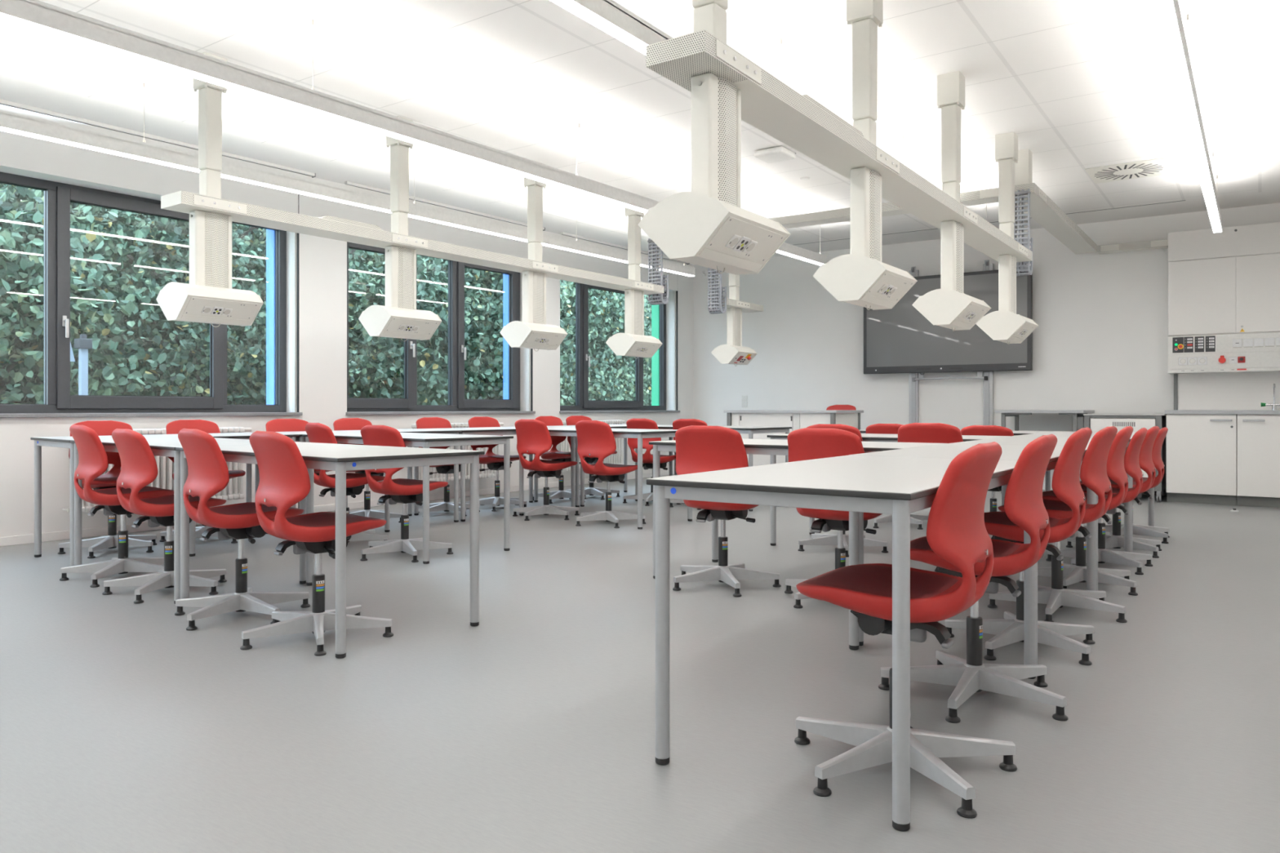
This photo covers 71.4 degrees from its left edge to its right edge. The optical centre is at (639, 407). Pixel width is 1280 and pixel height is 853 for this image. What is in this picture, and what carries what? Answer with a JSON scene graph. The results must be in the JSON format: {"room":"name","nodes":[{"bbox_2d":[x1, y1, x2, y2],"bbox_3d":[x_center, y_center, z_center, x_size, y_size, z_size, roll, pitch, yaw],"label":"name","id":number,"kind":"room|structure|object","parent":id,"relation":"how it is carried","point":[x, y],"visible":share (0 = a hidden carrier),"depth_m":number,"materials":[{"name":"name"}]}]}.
{"room":"science classroom","nodes":[
{"label":"science classroom","id":0,"kind":"room"},
{"bbox_2d":[0,104,693,537],"bbox_3d":[-3.264,-0.560,7.921,0.421,3.020,12.970,0,0,37],"label":"wall","id":1,"kind":"structure","parent":0,"point":[322,261],"depth_m":7.99,"materials":[{"name":"white paint"}]},
{"bbox_2d":[0,172,302,417],"bbox_3d":[-3.917,-0.974,7.004,0.440,2.092,2.524,0,0,37],"label":"window","id":2,"kind":"structure","parent":1,"relation":"in","point":[58,400],"depth_m":6.86,"materials":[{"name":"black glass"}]},
{"bbox_2d":[62,426,251,512],"bbox_3d":[-3.667,0.458,6.870,0.162,0.589,1.365,0,0,37],"label":"radiator","id":3,"kind":"object","parent":1,"relation":"attached to","point":[233,490],"visible":0.25,"depth_m":6.85,"materials":[{"name":"white metal"}]},
{"bbox_2d":[0,470,674,546],"bbox_3d":[-3.090,0.919,7.791,0.014,0.062,12.970,0,0,37],"label":"baseboard","id":4,"kind":"structure","parent":1,"relation":"attached to","point":[90,532],"depth_m":6.93,"materials":[{"name":"grey plastic"}]},
{"bbox_2d":[346,241,535,414],"bbox_3d":[-2.132,-0.974,9.396,0.440,2.092,2.514,0,0,37],"label":"window","id":5,"kind":"structure","parent":1,"relation":"in","point":[510,402],"depth_m":9.62,"materials":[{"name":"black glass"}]},
{"bbox_2d":[411,422,503,481],"bbox_3d":[-1.899,0.458,9.238,0.162,0.589,1.255,0,0,37],"label":"radiator","id":6,"kind":"object","parent":1,"relation":"attached to","point":[437,477],"visible":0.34,"depth_m":9.23,"materials":[{"name":"white metal"}]},
{"bbox_2d":[560,420,624,471],"bbox_3d":[-0.598,0.458,10.982,0.162,0.589,1.225,0,0,37],"label":"radiator","id":7,"kind":"object","parent":1,"relation":"attached to","point":[616,459],"visible":0.23,"depth_m":11.20,"materials":[{"name":"white metal"}]},
{"bbox_2d":[559,282,679,413],"bbox_3d":[-0.358,-0.974,11.773,0.440,2.092,2.524,0,0,37],"label":"window","id":8,"kind":"structure","parent":1,"relation":"in","point":[583,405],"depth_m":12.20,"materials":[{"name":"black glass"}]},
{"bbox_2d":[0,474,1279,852],"bbox_3d":[-0.087,1.000,5.730,9.100,0.100,13.300,0,0,35],"label":"floor","id":9,"kind":"structure","parent":0,"point":[531,727],"depth_m":2.80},
{"bbox_2d":[57,420,157,558],"bbox_3d":[-3.501,0.521,5.916,0.574,0.858,0.579,0,0,40],"label":"swivel chair","id":10,"kind":"object","parent":9,"relation":"on","point":[102,428],"visible":0.47,"depth_m":5.88,"materials":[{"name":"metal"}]},
{"bbox_2d":[59,424,173,587],"bbox_3d":[-2.904,0.523,5.019,0.576,0.854,0.577,0,0,43],"label":"swivel chair","id":11,"kind":"object","parent":9,"relation":"on","point":[93,463],"visible":0.81,"depth_m":4.89,"materials":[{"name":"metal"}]},
{"bbox_2d":[102,428,226,603],"bbox_3d":[-2.431,0.529,4.635,0.581,0.841,0.567,0,0,41],"label":"swivel chair","id":12,"kind":"object","parent":9,"relation":"on","point":[139,468],"visible":0.86,"depth_m":4.49,"materials":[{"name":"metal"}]},
{"bbox_2d":[30,432,299,566],"bbox_3d":[-3.135,0.570,5.967,0.710,0.760,1.430,0,0,40],"label":"table","id":13,"kind":"object","parent":9,"relation":"on","point":[55,442],"visible":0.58,"depth_m":5.64,"materials":[{"name":"silver metal"}]},
{"bbox_2d":[70,437,306,604],"bbox_3d":[-2.546,0.570,4.998,1.430,0.760,0.710,0,0,40],"label":"table","id":14,"kind":"object","parent":9,"relation":"on","point":[161,446],"visible":0.38,"depth_m":4.79,"materials":[{"name":"silver metal"}]},
{"bbox_2d":[159,419,245,543],"bbox_3d":[-3.082,0.521,6.372,0.578,0.858,0.570,0,0,36],"label":"swivel chair","id":15,"kind":"object","parent":9,"relation":"on","point":[175,427],"visible":0.25,"depth_m":6.39,"materials":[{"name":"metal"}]},
{"bbox_2d":[174,428,310,631],"bbox_3d":[-1.805,0.523,4.073,0.571,0.854,0.577,0,0,44],"label":"swivel chair","id":16,"kind":"object","parent":9,"relation":"on","point":[208,474],"visible":0.85,"depth_m":3.96,"materials":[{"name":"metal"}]},
{"bbox_2d":[265,418,332,533],"bbox_3d":[-2.647,0.520,6.900,0.592,0.860,0.566,0,0,38],"label":"swivel chair","id":17,"kind":"object","parent":9,"relation":"on","point":[277,424],"visible":0.11,"depth_m":7.03,"materials":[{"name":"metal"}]},
{"bbox_2d":[240,431,393,656],"bbox_3d":[-1.350,0.523,3.681,0.581,0.854,0.575,0,0,44],"label":"swivel chair","id":18,"kind":"object","parent":9,"relation":"on","point":[284,477],"visible":0.95,"depth_m":3.57,"materials":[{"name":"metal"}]},
{"bbox_2d":[175,442,484,658],"bbox_3d":[-1.450,0.570,4.072,1.430,0.760,0.710,0,0,40],"label":"table","id":19,"kind":"object","parent":9,"relation":"on","point":[340,459],"visible":0.81,"depth_m":3.81,"materials":[{"name":"white laminate"}]},
{"bbox_2d":[305,422,388,542],"bbox_3d":[-2.052,0.527,6.155,0.582,0.845,0.573,0,0,-43],"label":"swivel chair","id":20,"kind":"object","parent":9,"relation":"on","point":[318,433],"visible":0.56,"depth_m":6.03,"materials":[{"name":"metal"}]},
{"bbox_2d":[254,428,462,522],"bbox_3d":[-2.209,0.570,7.063,0.710,0.760,1.430,0,0,40],"label":"table","id":21,"kind":"object","parent":9,"relation":"on","point":[300,438],"visible":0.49,"depth_m":7.33,"materials":[{"name":"white laminate"}]},
{"bbox_2d":[333,417,402,522],"bbox_3d":[-2.272,0.521,7.381,0.566,0.858,0.583,0,0,35],"label":"swivel chair","id":22,"kind":"object","parent":9,"relation":"on","point":[344,424],"visible":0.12,"depth_m":7.35,"materials":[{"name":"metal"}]},
{"bbox_2d":[360,424,453,562],"bbox_3d":[-1.531,0.531,5.720,0.580,0.838,0.577,0,0,37],"label":"swivel chair","id":23,"kind":"object","parent":9,"relation":"on","point":[403,491],"visible":0.8,"depth_m":5.60,"materials":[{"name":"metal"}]},
{"bbox_2d":[302,432,513,564],"bbox_3d":[-1.613,0.570,6.101,1.430,0.760,0.710,0,0,40],"label":"table","id":24,"kind":"object","parent":9,"relation":"on","point":[411,439],"visible":0.69,"depth_m":5.83,"materials":[{"name":"white laminate"}]},
{"bbox_2d":[416,417,479,515],"bbox_3d":[-1.728,0.521,7.964,0.572,0.858,0.579,0,0,38],"label":"swivel chair","id":25,"kind":"object","parent":9,"relation":"on","point":[424,422],"visible":0.29,"depth_m":7.97,"materials":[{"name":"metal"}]},
{"bbox_2d":[412,426,579,521],"bbox_3d":[-1.283,0.570,8.159,0.710,0.760,1.430,0,0,40],"label":"table","id":26,"kind":"object","parent":9,"relation":"on","point":[484,430],"visible":0.59,"depth_m":7.82,"materials":[{"name":"silver metal"}]},
{"bbox_2d":[465,416,527,511],"bbox_3d":[-1.345,0.521,8.454,0.582,0.858,0.566,0,0,37],"label":"swivel chair","id":27,"kind":"object","parent":9,"relation":"on","point":[493,461],"visible":0.63,"depth_m":8.41,"materials":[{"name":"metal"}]},
{"bbox_2d":[512,418,579,520],"bbox_3d":[-0.806,0.526,7.705,0.571,0.848,0.580,0,0,40],"label":"swivel chair","id":28,"kind":"object","parent":9,"relation":"on","point":[533,436],"visible":1,"depth_m":7.59,"materials":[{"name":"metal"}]},
{"bbox_2d":[533,416,586,503],"bbox_3d":[-0.783,0.521,9.076,0.569,0.858,0.580,0,0,40],"label":"swivel chair","id":29,"kind":"object","parent":9,"relation":"on","point":[553,454],"visible":0.56,"depth_m":9.06,"materials":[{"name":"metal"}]},
{"bbox_2d":[565,415,620,499],"bbox_3d":[-0.531,0.521,9.412,0.584,0.858,0.566,0,0,42],"label":"swivel chair","id":30,"kind":"object","parent":9,"relation":"on","point":[573,420],"visible":0.21,"depth_m":9.41,"materials":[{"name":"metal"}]},
{"bbox_2d":[533,424,672,506],"bbox_3d":[-0.356,0.570,9.255,0.710,0.760,1.430,0,0,40],"label":"table","id":31,"kind":"object","parent":9,"relation":"on","point":[612,426],"visible":0.44,"depth_m":8.93,"materials":[{"name":"silver metal"}]},
{"bbox_2d":[519,427,692,528],"bbox_3d":[-0.312,0.570,7.640,1.430,0.760,0.710,0,0,40],"label":"table","id":32,"kind":"object","parent":9,"relation":"on","point":[639,433],"visible":0.69,"depth_m":7.37,"materials":[{"name":"silver metal"}]},
{"bbox_2d":[575,420,645,528],"bbox_3d":[-0.278,0.527,7.304,0.579,0.846,0.604,0,0,41],"label":"swivel chair","id":33,"kind":"object","parent":9,"relation":"on","point":[595,438],"visible":0.96,"depth_m":7.15,"materials":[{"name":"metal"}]},
{"bbox_2d":[622,417,680,506],"bbox_3d":[0.153,0.530,8.871,0.575,0.840,0.574,0,0,40],"label":"swivel chair","id":34,"kind":"object","parent":9,"relation":"on","point":[645,424],"visible":0.65,"depth_m":8.72,"materials":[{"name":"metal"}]},
{"bbox_2d":[669,418,707,510],"bbox_3d":[0.592,0.530,8.559,0.578,0.840,0.570,0,0,35],"label":"swivel chair","id":35,"kind":"object","parent":9,"relation":"on","point":[681,423],"visible":0.16,"depth_m":8.38,"materials":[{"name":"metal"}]},
{"bbox_2d":[635,425,791,511],"bbox_3d":[0.701,0.570,8.839,1.430,0.760,0.710,0,0,40],"label":"table","id":36,"kind":"object","parent":9,"relation":"on","point":[750,430],"visible":0.39,"depth_m":8.45,"materials":[{"name":"white laminate"}]},
{"bbox_2d":[672,425,781,596],"bbox_3d":[0.450,0.523,4.784,0.582,0.854,0.565,0,0,31],"label":"swivel chair","id":37,"kind":"object","parent":9,"relation":"on","point":[699,449],"visible":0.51,"depth_m":4.63,"materials":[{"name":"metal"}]},
{"bbox_2d":[723,409,863,466],"bbox_3d":[1.736,0.491,10.092,1.360,0.918,0.790,0,0,35],"label":"desk","id":38,"kind":"object","parent":9,"relation":"on","point":[795,419],"visible":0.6,"depth_m":9.85,"materials":[{"name":"white laminate"}]},
{"bbox_2d":[723,409,863,413],"bbox_3d":[1.736,0.047,10.092,1.360,0.030,0.790,0,0,35],"label":"countertop","id":39,"kind":"structure","parent":38,"relation":"on","point":[725,411],"depth_m":9.87,"materials":[{"name":"white laminate"}]},
{"bbox_2d":[648,438,946,578],"bbox_3d":[0.837,0.570,4.818,1.430,0.760,0.710,0,0,35],"label":"table","id":40,"kind":"object","parent":9,"relation":"on","point":[754,446],"visible":0.32,"depth_m":4.87,"materials":[{"name":"white laminate"}]},
{"bbox_2d":[784,427,882,608],"bbox_3d":[0.965,0.524,4.401,0.559,0.852,0.585,0,0,38],"label":"swivel chair","id":41,"kind":"object","parent":9,"relation":"on","point":[806,443],"visible":0.31,"depth_m":4.24,"materials":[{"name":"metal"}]},
{"bbox_2d":[646,455,1035,831],"bbox_3d":[0.716,0.570,2.756,0.710,0.760,1.430,0,0,35],"label":"table","id":42,"kind":"object","parent":9,"relation":"on","point":[899,486],"visible":0.78,"depth_m":2.31,"materials":[{"name":"white laminate"}]},
{"bbox_2d":[798,423,888,556],"bbox_3d":[1.366,0.530,5.950,0.572,0.840,0.577,0,0,32],"label":"swivel chair","id":43,"kind":"object","parent":9,"relation":"on","point":[817,539],"visible":0.1,"depth_m":5.87,"materials":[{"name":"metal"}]},
{"bbox_2d":[767,433,1009,546],"bbox_3d":[1.661,0.570,5.999,1.430,0.760,0.710,0,0,35],"label":"table","id":44,"kind":"object","parent":9,"relation":"on","point":[865,437],"visible":0.32,"depth_m":6.04,"materials":[{"name":"white laminate"}]},
{"bbox_2d":[866,423,928,529],"bbox_3d":[2.049,0.539,7.213,0.579,0.822,0.604,0,0,33],"label":"swivel chair","id":45,"kind":"object","parent":9,"relation":"on","point":[885,428],"visible":0.11,"depth_m":7.03,"materials":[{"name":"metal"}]},
{"bbox_2d":[794,441,1017,818],"bbox_3d":[0.668,0.520,2.368,0.566,0.860,0.582,0,0,35],"label":"swivel chair","id":46,"kind":"object","parent":9,"relation":"on","point":[957,532],"visible":0.94,"depth_m":2.23,"materials":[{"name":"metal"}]},
{"bbox_2d":[897,422,963,443],"bbox_3d":[1.889,0.522,5.582,0.559,0.856,0.584,0,0,15],"label":"swivel chair","id":47,"kind":"object","parent":9,"relation":"on","point":[928,433],"visible":0.09,"depth_m":5.39,"materials":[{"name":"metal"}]},
{"bbox_2d":[908,259,993,425],"bbox_3d":[3.761,-0.400,10.826,1.000,2.700,0.130,0,0,35],"label":"display stand","id":48,"kind":"object","parent":9,"relation":"on","point":[987,377],"visible":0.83,"depth_m":10.66,"materials":[{"name":"metal"}]},
{"bbox_2d":[863,269,1032,374],"bbox_3d":[3.685,-1.004,10.806,2.000,1.212,0.079,0,0,35],"label":"display","id":49,"kind":"object","parent":48,"relation":"attached to","point":[900,339],"visible":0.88,"depth_m":10.81,"materials":[{"name":"black glass"}]},
{"bbox_2d":[848,443,1095,664],"bbox_3d":[1.530,0.570,3.938,0.710,0.760,1.430,0,0,35],"label":"table","id":50,"kind":"object","parent":9,"relation":"on","point":[1010,452],"visible":0.24,"depth_m":3.80,"materials":[{"name":"white laminate"}]},
{"bbox_2d":[878,434,1068,723],"bbox_3d":[1.088,0.518,2.914,0.595,0.864,0.569,0,0,34],"label":"swivel chair","id":51,"kind":"object","parent":9,"relation":"on","point":[1024,505],"visible":0.76,"depth_m":2.81,"materials":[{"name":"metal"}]},
{"bbox_2d":[960,425,1013,511],"bbox_3d":[2.707,0.542,6.769,0.572,0.815,0.577,0,0,37],"label":"swivel chair","id":52,"kind":"object","parent":9,"relation":"on","point":[978,430],"visible":0.12,"depth_m":6.61,"materials":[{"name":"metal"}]},
{"bbox_2d":[944,426,1095,665],"bbox_3d":[1.508,0.515,3.561,0.569,0.870,0.583,0,0,33],"label":"swivel chair","id":53,"kind":"object","parent":9,"relation":"on","point":[1065,484],"visible":0.68,"depth_m":3.41,"materials":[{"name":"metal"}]},
{"bbox_2d":[953,435,1131,599],"bbox_3d":[2.351,0.570,5.115,0.710,0.760,1.430,0,0,35],"label":"table","id":54,"kind":"object","parent":9,"relation":"on","point":[1011,440],"visible":0.12,"depth_m":5.25,"materials":[{"name":"white laminate"}]},
{"bbox_2d":[994,409,1094,493],"bbox_3d":[4.495,0.491,9.886,0.890,0.918,0.760,0,0,35],"label":"side table","id":55,"kind":"object","parent":9,"relation":"on","point":[1076,413],"visible":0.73,"depth_m":9.69,"materials":[{"name":"grey metal"}]},
{"bbox_2d":[987,426,1127,622],"bbox_3d":[1.945,0.519,4.142,0.581,0.862,0.571,0,0,37],"label":"swivel chair","id":56,"kind":"object","parent":9,"relation":"on","point":[1093,470],"visible":0.59,"depth_m":4.01,"materials":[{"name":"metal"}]},
{"bbox_2d":[1018,426,1137,595],"bbox_3d":[2.337,0.525,4.752,0.580,0.850,0.577,0,0,34],"label":"swivel chair","id":57,"kind":"object","parent":9,"relation":"on","point":[1072,574],"visible":0.59,"depth_m":4.61,"materials":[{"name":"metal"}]},
{"bbox_2d":[1017,431,1154,552],"bbox_3d":[3.172,0.570,6.292,0.710,0.760,1.430,0,0,35],"label":"table","id":58,"kind":"object","parent":9,"relation":"on","point":[1058,433],"visible":0.07,"depth_m":6.65,"materials":[{"name":"white laminate"}]},
{"bbox_2d":[1045,427,1152,574],"bbox_3d":[2.750,0.536,5.357,0.571,0.828,0.581,0,0,33],"label":"swivel chair","id":59,"kind":"object","parent":9,"relation":"on","point":[1131,465],"visible":0.48,"depth_m":5.20,"materials":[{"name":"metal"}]},
{"bbox_2d":[1066,426,1161,558],"bbox_3d":[3.134,0.537,5.904,0.567,0.826,0.584,0,0,36],"label":"swivel chair","id":60,"kind":"object","parent":9,"relation":"on","point":[1115,540],"visible":0.54,"depth_m":5.75,"materials":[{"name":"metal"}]},
{"bbox_2d":[1083,413,1166,502],"bbox_3d":[5.129,0.510,9.371,0.730,0.880,0.746,0,0,35],"label":"base cabinet","id":61,"kind":"object","parent":9,"relation":"on","point":[1098,421],"visible":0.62,"depth_m":9.12,"materials":[{"name":"white laminate"}]},
{"bbox_2d":[1084,426,1169,543],"bbox_3d":[3.542,0.548,6.497,0.567,0.805,0.584,0,0,35],"label":"swivel chair","id":62,"kind":"object","parent":9,"relation":"on","point":[1141,530],"visible":0.48,"depth_m":6.32,"materials":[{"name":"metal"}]},
{"bbox_2d":[1166,413,1236,505],"bbox_3d":[5.710,0.509,9.037,0.585,0.882,0.830,0,0,35],"label":"base cabinet","id":63,"kind":"object","parent":9,"relation":"on","point":[1202,448],"visible":0.89,"depth_m":8.73,"materials":[{"name":"white laminate"}]},
{"bbox_2d":[1164,409,1279,414],"bbox_3d":[6.199,0.048,8.709,1.787,0.038,0.809,0,0,35],"label":"countertop","id":64,"kind":"structure","parent":63,"relation":"on","point":[1166,411],"depth_m":8.64,"materials":[{"name":"grey laminate"}]},
{"bbox_2d":[1236,414,1279,507],"bbox_3d":[6.193,0.509,8.700,0.585,0.882,0.830,0,0,35],"label":"base cabinet","id":65,"kind":"object","parent":9,"relation":"on","point":[1258,436],"visible":0.94,"depth_m":8.47,"materials":[{"name":"white laminate"}]},
{"bbox_2d":[0,0,1279,265],"bbox_3d":[0.262,-2.120,5.487,8.250,0.100,13.300,0,0,35],"label":"ceiling","id":66,"kind":"structure","parent":0,"point":[1081,85],"depth_m":5.78,"materials":[{"name":"white paint"}]},
{"bbox_2d":[0,98,315,177],"bbox_3d":[-4.783,-2.053,5.352,0.052,0.034,6.336,0,0,37],"label":"track","id":67,"kind":"object","parent":66,"relation":"attached to","point":[3,102],"visible":1,"depth_m":6.67,"materials":[{"name":"white plastic"}]},
{"bbox_2d":[0,82,694,276],"bbox_3d":[-2.480,-1.825,6.595,0.074,0.490,10.386,0,0,37],"label":"strip light","id":68,"kind":"object","parent":66,"relation":"hanging from","point":[10,122],"visible":0.91,"depth_m":6.37,"materials":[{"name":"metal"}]},
{"bbox_2d":[160,52,663,294],"bbox_3d":[-1.266,-1.610,7.065,0.248,0.920,4.860,0,0,36],"label":"beam","id":69,"kind":"structure","parent":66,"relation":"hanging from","point":[209,198],"depth_m":6.35,"materials":[{"name":"silver metal"}]},
{"bbox_2d":[155,209,263,327],"bbox_3d":[-2.546,-0.814,5.282,0.359,0.672,0.458,0,0,36],"label":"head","id":70,"kind":"object","parent":69,"relation":"hanging from","point":[209,297],"visible":1,"depth_m":5.21},
{"bbox_2d":[358,245,441,341],"bbox_3d":[-1.726,-0.814,6.423,0.359,0.672,0.458,0,0,36],"label":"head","id":71,"kind":"object","parent":69,"relation":"hanging from","point":[400,317],"visible":1,"depth_m":6.34},
{"bbox_2d":[499,270,567,351],"bbox_3d":[-0.901,-0.814,7.579,0.359,0.672,0.458,0,0,36],"label":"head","id":72,"kind":"object","parent":69,"relation":"hanging from","point":[533,331],"visible":1,"depth_m":7.49},
{"bbox_2d":[605,288,662,359],"bbox_3d":[-0.055,-0.814,8.756,0.359,0.672,0.458,0,0,36],"label":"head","id":73,"kind":"object","parent":69,"relation":"hanging from","point":[632,343],"visible":1,"depth_m":8.67},
{"bbox_2d":[647,238,668,305],"bbox_3d":[0.189,-1.393,9.132,0.172,0.675,0.145,0,0,35],"label":"chain","id":74,"kind":"object","parent":69,"relation":"hanging from","point":[656,279],"visible":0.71,"depth_m":9.10,"materials":[{"name":"grey plastic"}]},
{"bbox_2d":[0,0,826,266],"bbox_3d":[-1.060,-1.825,5.690,0.069,0.490,10.523,0,0,36],"label":"strip light","id":75,"kind":"object","parent":66,"relation":"hanging from","point":[35,15],"visible":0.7,"depth_m":4.62,"materials":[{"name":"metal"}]},
{"bbox_2d":[344,181,545,231],"bbox_3d":[-1.903,-2.053,9.211,0.052,0.034,2.646,0,0,37],"label":"track","id":76,"kind":"object","parent":66,"relation":"attached to","point":[348,183],"visible":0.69,"depth_m":9.04,"materials":[{"name":"white metal"}]},
{"bbox_2d":[722,273,763,312],"bbox_3d":[1.147,-1.610,10.418,0.248,0.920,0.840,0,0,35],"label":"rail","id":77,"kind":"object","parent":66,"relation":"hanging from","point":[733,301],"visible":0.53,"depth_m":10.31,"materials":[{"name":"silver metal"}]},
{"bbox_2d":[707,267,726,314],"bbox_3d":[0.868,-1.393,10.018,0.172,0.675,0.145,0,0,35],"label":"chain","id":78,"kind":"object","parent":77,"relation":"hanging from","point":[716,291],"visible":0.86,"depth_m":9.98,"materials":[{"name":"grey plastic"}]},
{"bbox_2d":[711,307,757,366],"bbox_3d":[1.098,-0.814,10.348,0.359,0.672,0.458,0,0,35],"label":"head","id":79,"kind":"object","parent":77,"relation":"hanging from","point":[732,353],"visible":1,"depth_m":10.25},
{"bbox_2d":[550,0,986,220],"bbox_3d":[0.514,-1.825,4.640,0.068,0.490,10.600,0,0,35],"label":"strip light","id":80,"kind":"object","parent":66,"relation":"hanging from","point":[609,16],"visible":0.28,"depth_m":3.74,"materials":[{"name":"metal"}]},
{"bbox_2d":[550,0,647,54],"bbox_3d":[0.514,-1.583,4.640,0.064,0.006,10.594,0,0,35],"label":"diffuser","id":81,"kind":"object","parent":80,"relation":"attached to","point":[580,8],"depth_m":3.67,"materials":[{"name":"white plastic"}]},
{"bbox_2d":[754,146,795,163],"bbox_3d":[1.096,-2.041,7.199,0.260,0.062,0.283,0,0,35],"label":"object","id":82,"kind":"object","parent":66,"relation":"attached to","point":[780,153],"visible":1,"depth_m":7.13,"materials":[{"name":"white plastic"}]},
{"bbox_2d":[645,0,1032,262],"bbox_3d":[1.551,-1.610,5.002,0.248,0.920,5.020,0,0,35],"label":"beam","id":83,"kind":"structure","parent":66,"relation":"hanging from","point":[798,121],"depth_m":4.28,"materials":[{"name":"silver metal"}]},
{"bbox_2d":[637,72,790,275],"bbox_3d":[0.271,-0.814,3.158,0.359,0.672,0.458,0,0,35],"label":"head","id":84,"kind":"object","parent":83,"relation":"hanging from","point":[707,225],"visible":1,"depth_m":3.06},
{"bbox_2d":[813,166,917,310],"bbox_3d":[1.106,-0.814,4.356,0.359,0.672,0.458,0,0,35],"label":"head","id":85,"kind":"object","parent":83,"relation":"hanging from","point":[860,277],"visible":1,"depth_m":4.25},
{"bbox_2d":[911,220,991,331],"bbox_3d":[1.953,-0.814,5.569,0.359,0.672,0.458,0,0,35],"label":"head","id":86,"kind":"object","parent":83,"relation":"hanging from","point":[948,306],"visible":1,"depth_m":5.46},
{"bbox_2d":[976,253,1038,344],"bbox_3d":[2.800,-0.814,6.783,0.359,0.672,0.458,0,0,35],"label":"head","id":87,"kind":"object","parent":83,"relation":"hanging from","point":[1004,325],"visible":0.99,"depth_m":6.67},
{"bbox_2d":[1013,188,1032,275],"bbox_3d":[3.047,-1.393,7.138,0.172,0.675,0.145,0,0,35],"label":"chain","id":88,"kind":"object","parent":83,"relation":"hanging from","point":[1024,269],"visible":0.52,"depth_m":7.08,"materials":[{"name":"grey plastic"}]},
{"bbox_2d":[1014,148,1097,253],"bbox_3d":[4.003,-1.890,8.510,0.228,0.360,3.340,0,0,35],"label":"duct","id":89,"kind":"object","parent":66,"relation":"attached to","point":[1043,210],"visible":0.81,"depth_m":7.92,"materials":[{"name":"white metal"}]},
{"bbox_2d":[769,187,998,228],"bbox_3d":[1.594,-1.748,8.271,3.450,0.075,0.208,0,0,35],"label":"duct","id":90,"kind":"object","parent":89,"relation":"attached to","point":[990,195],"visible":0.27,"depth_m":8.00,"materials":[{"name":"white metal"}]},
{"bbox_2d":[1084,157,1170,183],"bbox_3d":[4.274,-2.066,7.796,0.600,0.009,0.600,0,0,35],"label":"ceiling vent","id":91,"kind":"object","parent":66,"relation":"in","point":[1157,166],"visible":1,"depth_m":7.77,"materials":[{"name":"white metal"}]},
{"bbox_2d":[1151,0,1222,232],"bbox_3d":[2.140,-1.825,3.619,0.074,0.490,10.785,0,0,35],"label":"strip light","id":92,"kind":"object","parent":66,"relation":"hanging from","point":[1167,12],"visible":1,"depth_m":4.51,"materials":[{"name":"metal"}]},
{"bbox_2d":[693,203,1279,498],"bbox_3d":[3.866,-0.560,10.959,8.600,3.020,0.200,0,0,35],"label":"wall","id":93,"kind":"structure","parent":0,"point":[1100,337],"depth_m":10.55,"materials":[{"name":"white paint"}]},
{"bbox_2d":[1097,239,1168,253],"bbox_3d":[5.372,-1.748,9.684,0.690,0.075,0.148,0,0,35],"label":"duct","id":94,"kind":"object","parent":93,"relation":"attached to","point":[1163,243],"visible":0.84,"depth_m":9.64,"materials":[{"name":"white metal"}]},
{"bbox_2d":[1168,222,1279,336],"bbox_3d":[6.329,-1.278,8.899,1.792,1.077,0.352,0,0,35],"label":"upper cabinet","id":95,"kind":"object","parent":93,"relation":"attached to","point":[1227,281],"visible":0.97,"depth_m":8.99,"materials":[{"name":"grey metal"}]},
{"label":"outside","id":96,"kind":"structure","parent":0,"visible":0},
{"bbox_3d":[-10.937,1.300,25.919,32.400,0.100,70.000,0,0,35],"label":"lawn","id":97,"kind":"structure","parent":96,"visible":0},
{"bbox_2d":[74,333,92,395],"bbox_3d":[-5.042,0.295,8.065,0.110,1.910,0.110,0,0,35],"label":"lamp post","id":98,"kind":"object","parent":97,"relation":"on","point":[82,344],"visible":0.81,"depth_m":8.04,"materials":[{"name":"blue metal"}]},
{"bbox_2d":[0,182,386,404],"bbox_3d":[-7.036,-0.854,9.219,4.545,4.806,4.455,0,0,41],"label":"hedge","id":99,"kind":"object","parent":97,"relation":"on","point":[21,242],"visible":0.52,"depth_m":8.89,"materials":[{"name":"green plant"}]},
{"bbox_2d":[229,248,502,404],"bbox_3d":[-4.301,-0.671,13.563,4.564,4.163,4.319,0,0,1],"label":"hedge","id":100,"kind":"object","parent":97,"relation":"on","point":[430,362],"visible":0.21,"depth_m":12.56,"materials":[{"name":"green plant"}]},
{"bbox_2d":[369,255,622,405],"bbox_3d":[-2.861,-0.855,15.576,4.385,4.636,4.298,0,0,32],"label":"hedge","id":101,"kind":"object","parent":97,"relation":"on","point":[489,285],"visible":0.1,"depth_m":14.39,"materials":[{"name":"green plant"}]},
{"bbox_2d":[464,280,651,405],"bbox_3d":[-1.552,-0.881,17.673,4.517,4.698,4.454,0,0,-35],"label":"hedge","id":102,"kind":"object","parent":97,"relation":"on","point":[611,304],"visible":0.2,"depth_m":16.61,"materials":[{"name":"green plant"}]},
{"bbox_3d":[3.563,-0.560,3.184,0.200,3.020,12.900,0,0,35],"label":"wall","id":103,"kind":"structure","parent":0,"visible":0},
{"bbox_2d":[1168,332,1279,373],"bbox_3d":[6.318,-0.546,8.883,1.792,0.383,0.391,0,0,35],"label":"control panel","id":104,"kind":"object","parent":103,"relation":"attached to","point":[1247,352],"visible":1,"depth_m":8.98,"materials":[{"name":"white plastic"}]},
{"bbox_2d":[1173,372,1279,410],"bbox_3d":[6.395,-0.164,8.963,1.757,0.385,0.040,0,0,35],"label":"backsplash","id":105,"kind":"structure","parent":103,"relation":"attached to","point":[1243,390],"depth_m":9.19,"materials":[{"name":"white laminate"}]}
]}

